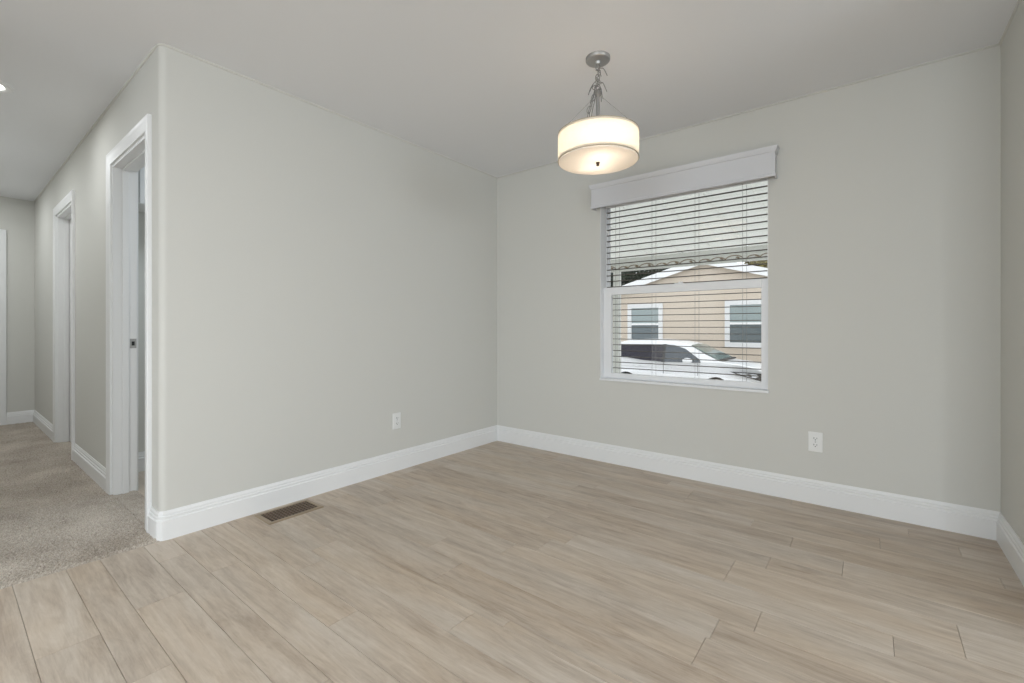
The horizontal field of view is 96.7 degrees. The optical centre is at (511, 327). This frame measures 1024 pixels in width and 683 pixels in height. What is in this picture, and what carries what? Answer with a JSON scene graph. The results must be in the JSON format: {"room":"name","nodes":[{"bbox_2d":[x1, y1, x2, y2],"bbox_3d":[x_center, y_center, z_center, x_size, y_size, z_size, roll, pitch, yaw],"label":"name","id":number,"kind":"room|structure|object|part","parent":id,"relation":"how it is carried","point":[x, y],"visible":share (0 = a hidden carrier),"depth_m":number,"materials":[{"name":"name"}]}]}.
{"room":"empty dining room","nodes":[
{"label":"empty dining room","id":0,"kind":"room"},
{"bbox_2d":[0,197,34,411],"bbox_3d":[-4.858,-0.177,5.641,0.115,2.440,3.939,0,0,38],"label":"wall","id":1,"kind":"structure","parent":0,"point":[17,217],"depth_m":4.94,"materials":[{"name":"white paint"}]},
{"bbox_2d":[0,229,6,425],"bbox_3d":[-5.706,-0.002,4.527,0.163,2.090,0.900,0,0,38],"label":"door","id":2,"kind":"structure","parent":1,"relation":"in","point":[3,233],"depth_m":4.83,"materials":[{"name":"white paint"}]},
{"bbox_2d":[35,60,147,467],"bbox_3d":[-3.541,-0.177,3.733,4.315,2.440,0.115,0,0,38],"label":"wall","id":3,"kind":"structure","parent":0,"point":[84,172],"depth_m":3.30,"materials":[{"name":"white paint"}]},
{"bbox_2d":[7,410,52,440],"bbox_3d":[-4.780,0.973,4.504,1.415,0.140,0.210,0,0,38],"label":"baseboard","id":4,"kind":"structure","parent":3,"relation":"attached to","point":[34,416],"depth_m":4.87,"materials":[{"name":"white paint"}]},
{"bbox_2d":[53,190,74,459],"bbox_3d":[-3.760,-0.019,3.906,0.928,2.125,0.155,0,0,38],"label":"door frame","id":5,"kind":"structure","parent":3,"relation":"in","point":[64,211],"depth_m":4.10,"materials":[{"name":"white paint"}]},
{"bbox_2d":[72,443,105,491],"bbox_3d":[-2.986,0.973,3.211,1.147,0.140,0.017,0,0,38],"label":"baseboard","id":6,"kind":"structure","parent":3,"relation":"attached to","point":[87,463],"depth_m":3.16,"materials":[{"name":"white paint"}]},
{"bbox_2d":[106,114,151,532],"bbox_3d":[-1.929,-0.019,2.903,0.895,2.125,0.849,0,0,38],"label":"door frame","id":7,"kind":"structure","parent":3,"relation":"in","point":[133,152],"depth_m":2.83,"materials":[{"name":"white paint"}]},
{"bbox_3d":[-2.401,0.098,2.884,0.002,0.060,0.033,0,0,38],"label":"strike plate","id":8,"kind":"part","parent":7,"relation":"part of","materials":[{"name":"silver metal"}]},
{"bbox_2d":[138,211,144,451],"bbox_3d":[-2.077,-0.177,4.208,0.115,2.440,2.444,0,0,38],"label":"wall","id":9,"kind":"structure","parent":0,"point":[141,215],"depth_m":3.32,"materials":[{"name":"white paint"}]},
{"bbox_2d":[138,166,144,211],"bbox_3d":[-2.317,-1.032,3.586,0.280,0.370,1.040,0,0,38],"label":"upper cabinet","id":10,"kind":"object","parent":9,"relation":"attached to","point":[141,173],"visible":0.12,"depth_m":3.11,"materials":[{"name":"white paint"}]},
{"bbox_2d":[138,451,144,471],"bbox_3d":[-2.026,0.973,4.167,0.017,0.140,2.444,0,0,38],"label":"baseboard","id":11,"kind":"structure","parent":9,"relation":"attached to","point":[141,455],"depth_m":3.31,"materials":[{"name":"white paint"}]},
{"bbox_2d":[148,46,496,510],"bbox_3d":[-1.011,-0.177,3.294,0.202,2.440,2.559,0,0,38],"label":"wall","id":12,"kind":"structure","parent":0,"point":[320,276],"depth_m":2.77,"materials":[{"name":"white paint"}]},
{"bbox_2d":[148,425,496,540],"bbox_3d":[-0.982,0.973,3.260,0.149,0.140,2.576,0,0,38],"label":"baseboard","id":13,"kind":"structure","parent":12,"relation":"attached to","point":[173,523],"depth_m":2.74,"materials":[{"name":"white paint"}]},
{"bbox_2d":[393,412,400,428],"bbox_3d":[-0.844,0.680,3.336,0.009,0.117,0.072,0,0,38],"label":"wall outlet","id":14,"kind":"object","parent":12,"relation":"attached to","point":[396,416],"visible":1,"depth_m":3.33,"materials":[{"name":"white plastic"}]},
{"bbox_2d":[0,0,1017,200],"bbox_3d":[-1.615,-1.497,0.185,11.965,0.200,8.489,0,0,38],"label":"ceiling","id":15,"kind":"structure","parent":0,"point":[490,87],"depth_m":2.32,"materials":[{"name":"white paint"}]},
{"bbox_2d":[0,81,13,92],"bbox_3d":[-2.990,-1.389,2.595,0.200,0.017,0.200,0,0,38],"label":"recessed light","id":16,"kind":"object","parent":15,"relation":"in","point":[4,88],"visible":1,"depth_m":2.64,"materials":[{"name":"white paint"}]},
{"bbox_2d":[558,51,638,174],"bbox_3d":[0.444,-1.117,2.353,0.413,0.559,0.413,0,0,38],"label":"pendant lamp","id":17,"kind":"object","parent":15,"relation":"hanging from","point":[599,144],"visible":1,"depth_m":2.24,"materials":[{"name":"white fabric"}]},
{"bbox_3d":[0.422,-1.194,2.353,0.072,0.354,0.027,0,0,2],"label":"chain","id":18,"kind":"part","parent":17,"relation":"part of","materials":[{"name":"silver metal"}]},
{"bbox_3d":[0.437,-1.202,2.353,0.111,0.311,0.025,0,0,-6],"label":"cord","id":19,"kind":"part","parent":17,"relation":"part of","materials":[{"name":"grey plastic"}]},
{"bbox_3d":[0.444,-1.089,2.353,0.044,0.287,0.044,0,0,38],"label":"stem","id":20,"kind":"part","parent":17,"relation":"part of","materials":[{"name":"silver metal"}]},
{"bbox_3d":[0.444,-0.935,2.353,0.411,0.138,0.411,0,0,38],"label":"lamp shade","id":21,"kind":"part","parent":17,"relation":"part of","materials":[{"name":"beige fabric"}]},
{"bbox_2d":[559,145,637,174],"bbox_3d":[0.444,-0.858,2.353,0.403,0.040,0.403,0,0,38],"label":"diffuser","id":22,"kind":"object","parent":17,"relation":"attached to","point":[577,159],"depth_m":2.30,"materials":[{"name":"white glass"}]},
{"bbox_2d":[0,441,1023,682],"bbox_3d":[-1.615,1.118,0.185,11.965,0.150,8.489,0,0,38],"label":"floor","id":23,"kind":"structure","parent":0,"point":[497,561],"depth_m":1.78,"materials":[{"name":"brown wood"}]},
{"bbox_2d":[0,422,159,588],"bbox_3d":[-3.808,1.035,3.224,4.527,0.016,1.245,0,0,38],"label":"floor","id":24,"kind":"structure","parent":23,"relation":"on","point":[54,517],"depth_m":2.54,"materials":[{"name":"beige carpet"}]},
{"bbox_2d":[254,499,323,524],"bbox_3d":[-1.263,1.040,2.589,0.190,0.006,0.310,0,0,38],"label":"floor vent","id":25,"kind":"object","parent":23,"relation":"in","point":[273,516],"visible":1,"depth_m":2.58,"materials":[{"name":"brown metal"}]},
{"bbox_2d":[263,502,315,520],"bbox_3d":[-1.263,1.040,2.589,0.142,0.004,0.262,0,0,38],"label":"grille","id":26,"kind":"object","parent":25,"relation":"attached to","point":[294,509],"depth_m":2.58,"materials":[{"name":"brown metal"}]},
{"bbox_2d":[497,45,1000,511],"bbox_3d":[1.013,-0.177,3.422,11.850,2.440,0.150,0,0,38],"label":"wall","id":27,"kind":"structure","parent":0,"point":[884,202],"depth_m":2.63,"materials":[{"name":"white paint"}]},
{"bbox_2d":[0,0,1020,201],"bbox_3d":[-1.741,-1.393,3.400,8.582,0.008,2.286,0,0,12],"label":"trim","id":28,"kind":"structure","parent":27,"relation":"attached to","point":[1018,1],"depth_m":2.72,"materials":[{"name":"white paint"}]},
{"bbox_2d":[599,206,768,392],"bbox_3d":[1.195,-0.314,3.271,1.170,1.446,0.162,0,0,38],"label":"window","id":29,"kind":"structure","parent":27,"relation":"in","point":[606,294],"depth_m":3.30,"materials":[{"name":"white plastic"}]},
{"bbox_3d":[1.234,-0.647,3.322,1.156,0.760,0.022,0,0,38],"label":"sash","id":30,"kind":"part","parent":29,"relation":"part of","materials":[{"name":"white plastic"}]},
{"bbox_2d":[589,144,779,381],"bbox_3d":[1.162,-0.373,3.224,1.284,1.472,0.204,0,0,38],"label":"window blind","id":31,"kind":"object","parent":29,"relation":"attached to","point":[756,165],"visible":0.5,"depth_m":3.16,"materials":[{"name":"white plastic"}]},
{"bbox_3d":[0.834,-0.298,3.591,0.039,1.318,0.002,0,0,-22],"label":"ladder cord","id":32,"kind":"part","parent":31,"relation":"part of","materials":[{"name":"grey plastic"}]},
{"bbox_3d":[1.548,-0.298,3.028,0.039,1.318,0.002,0,0,-22],"label":"ladder cord","id":33,"kind":"part","parent":31,"relation":"part of","materials":[{"name":"white fabric"}]},
{"bbox_3d":[1.188,0.037,3.263,1.156,0.708,0.033,0,0,38],"label":"sash","id":34,"kind":"part","parent":29,"relation":"part of","materials":[{"name":"white plastic"}]},
{"bbox_2d":[497,425,999,540],"bbox_3d":[1.125,0.973,3.228,3.233,0.140,0.017,0,0,38],"label":"baseboard","id":35,"kind":"structure","parent":27,"relation":"attached to","point":[972,521],"depth_m":2.79,"materials":[{"name":"white paint"}]},
{"bbox_2d":[808,431,822,452],"bbox_3d":[1.800,0.676,2.700,0.072,0.117,0.009,0,0,38],"label":"wall outlet","id":36,"kind":"object","parent":27,"relation":"attached to","point":[815,439],"visible":1,"depth_m":2.70,"materials":[{"name":"white plastic"}]},
{"bbox_2d":[1001,0,1023,543],"bbox_3d":[2.153,-0.177,1.829,0.115,2.440,0.939,0,0,38],"label":"wall","id":37,"kind":"structure","parent":0,"point":[1012,45],"depth_m":2.03,"materials":[{"name":"white paint"}]},
{"bbox_2d":[997,512,1023,586],"bbox_3d":[2.102,0.973,1.870,0.017,0.140,0.938,0,0,38],"label":"baseboard","id":38,"kind":"structure","parent":37,"relation":"attached to","point":[1008,540],"depth_m":2.01,"materials":[{"name":"white paint"}]},
{"label":"outside","id":39,"kind":"structure","parent":0,"visible":0},
{"bbox_3d":[19.632,2.343,24.882,80.000,0.200,56.611,0,0,38],"label":"driveway","id":40,"kind":"object","parent":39,"visible":0},
{"bbox_2d":[611,270,648,286],"bbox_3d":[7.410,-1.948,32.976,4.358,8.417,5.198,0,0,38],"label":"tree","id":41,"kind":"object","parent":40,"relation":"on","point":[635,276],"visible":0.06,"depth_m":31.62,"materials":[{"name":"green plant"}]},
{"bbox_2d":[643,252,682,277],"bbox_3d":[12.114,-2.725,36.928,5.591,9.964,5.082,0,0,-31],"label":"tree","id":42,"kind":"object","parent":40,"relation":"on","point":[662,269],"visible":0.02,"depth_m":35.89,"materials":[{"name":"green plant"}]},
{"bbox_2d":[611,181,767,372],"bbox_3d":[1.764,0.415,4.819,8.000,3.655,2.949,0,0,38],"label":"patio cover","id":43,"kind":"object","parent":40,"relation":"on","point":[764,183],"visible":0.17,"depth_m":5.34,"materials":[{"name":"grey metal"}]},
{"bbox_3d":[1.570,0.701,6.793,0.090,3.085,0.090,0,0,38],"label":"post","id":44,"kind":"part","parent":43,"relation":"part of","materials":[{"name":"grey metal"}]},
{"bbox_3d":[2.600,-0.898,5.968,7.708,0.062,0.028,0,0,38],"label":"scroll trim","id":45,"kind":"part","parent":43,"relation":"part of","materials":[{"name":"white paint"}]},
{"bbox_3d":[1.748,-1.214,4.799,8.000,0.395,2.899,0,0,38],"label":"roof panel","id":46,"kind":"part","parent":43,"relation":"part of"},
{"bbox_2d":[621,339,760,381],"bbox_3d":[5.761,1.321,14.752,5.170,1.925,2.360,0,0,38],"label":"suv","id":47,"kind":"object","parent":40,"relation":"on","point":[627,345],"visible":0.35,"depth_m":14.18,"materials":[{"name":"white paint"}]},
{"bbox_2d":[682,358,691,363],"bbox_3d":[5.292,0.988,13.746,0.300,0.170,0.200,0,0,38],"label":"mirror","id":48,"kind":"object","parent":47,"relation":"attached to","point":[685,361],"depth_m":13.68,"materials":[{"name":"white paint"}]},
{"bbox_2d":[621,262,767,361],"bbox_3d":[10.221,-0.217,20.946,14.300,4.920,10.050,0,0,38],"label":"neighbor house","id":49,"kind":"structure","parent":40,"relation":"on","point":[717,313],"depth_m":17.26,"materials":[{"name":"beige"}]},
{"bbox_3d":[5.433,-0.157,18.607,1.160,0.080,0.045,0,0,38],"label":"meeting rail","id":50,"kind":"part","parent":49,"relation":"part of","materials":[{"name":"white plastic"}]},
{"bbox_3d":[5.439,-0.487,18.614,1.160,0.680,0.025,0,0,38],"label":"pane","id":51,"kind":"part","parent":49,"relation":"part of","materials":[{"name":"grey"}]},
{"bbox_3d":[5.442,0.193,18.618,1.160,0.680,0.015,0,0,38],"label":"pane","id":52,"kind":"part","parent":49,"relation":"part of","materials":[{"name":"grey"}]},
{"bbox_3d":[8.407,-0.502,16.273,1.150,0.690,0.025,0,0,38],"label":"pane","id":53,"kind":"part","parent":49,"relation":"part of","materials":[{"name":"grey"}]},
{"bbox_3d":[8.400,-0.167,16.265,1.150,0.080,0.045,0,0,38],"label":"meeting rail","id":54,"kind":"part","parent":49,"relation":"part of","materials":[{"name":"white plastic"}]},
{"bbox_3d":[8.410,0.188,16.277,1.150,0.690,0.015,0,0,38],"label":"pane","id":55,"kind":"part","parent":49,"relation":"part of","materials":[{"name":"grey"}]},
{"bbox_2d":[744,260,767,267],"bbox_3d":[16.939,-1.769,27.747,6.371,8.059,5.498,0,0,-32],"label":"tree","id":56,"kind":"object","parent":40,"relation":"on","point":[759,261],"visible":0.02,"depth_m":27.26,"materials":[{"name":"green plant"}]}
]}

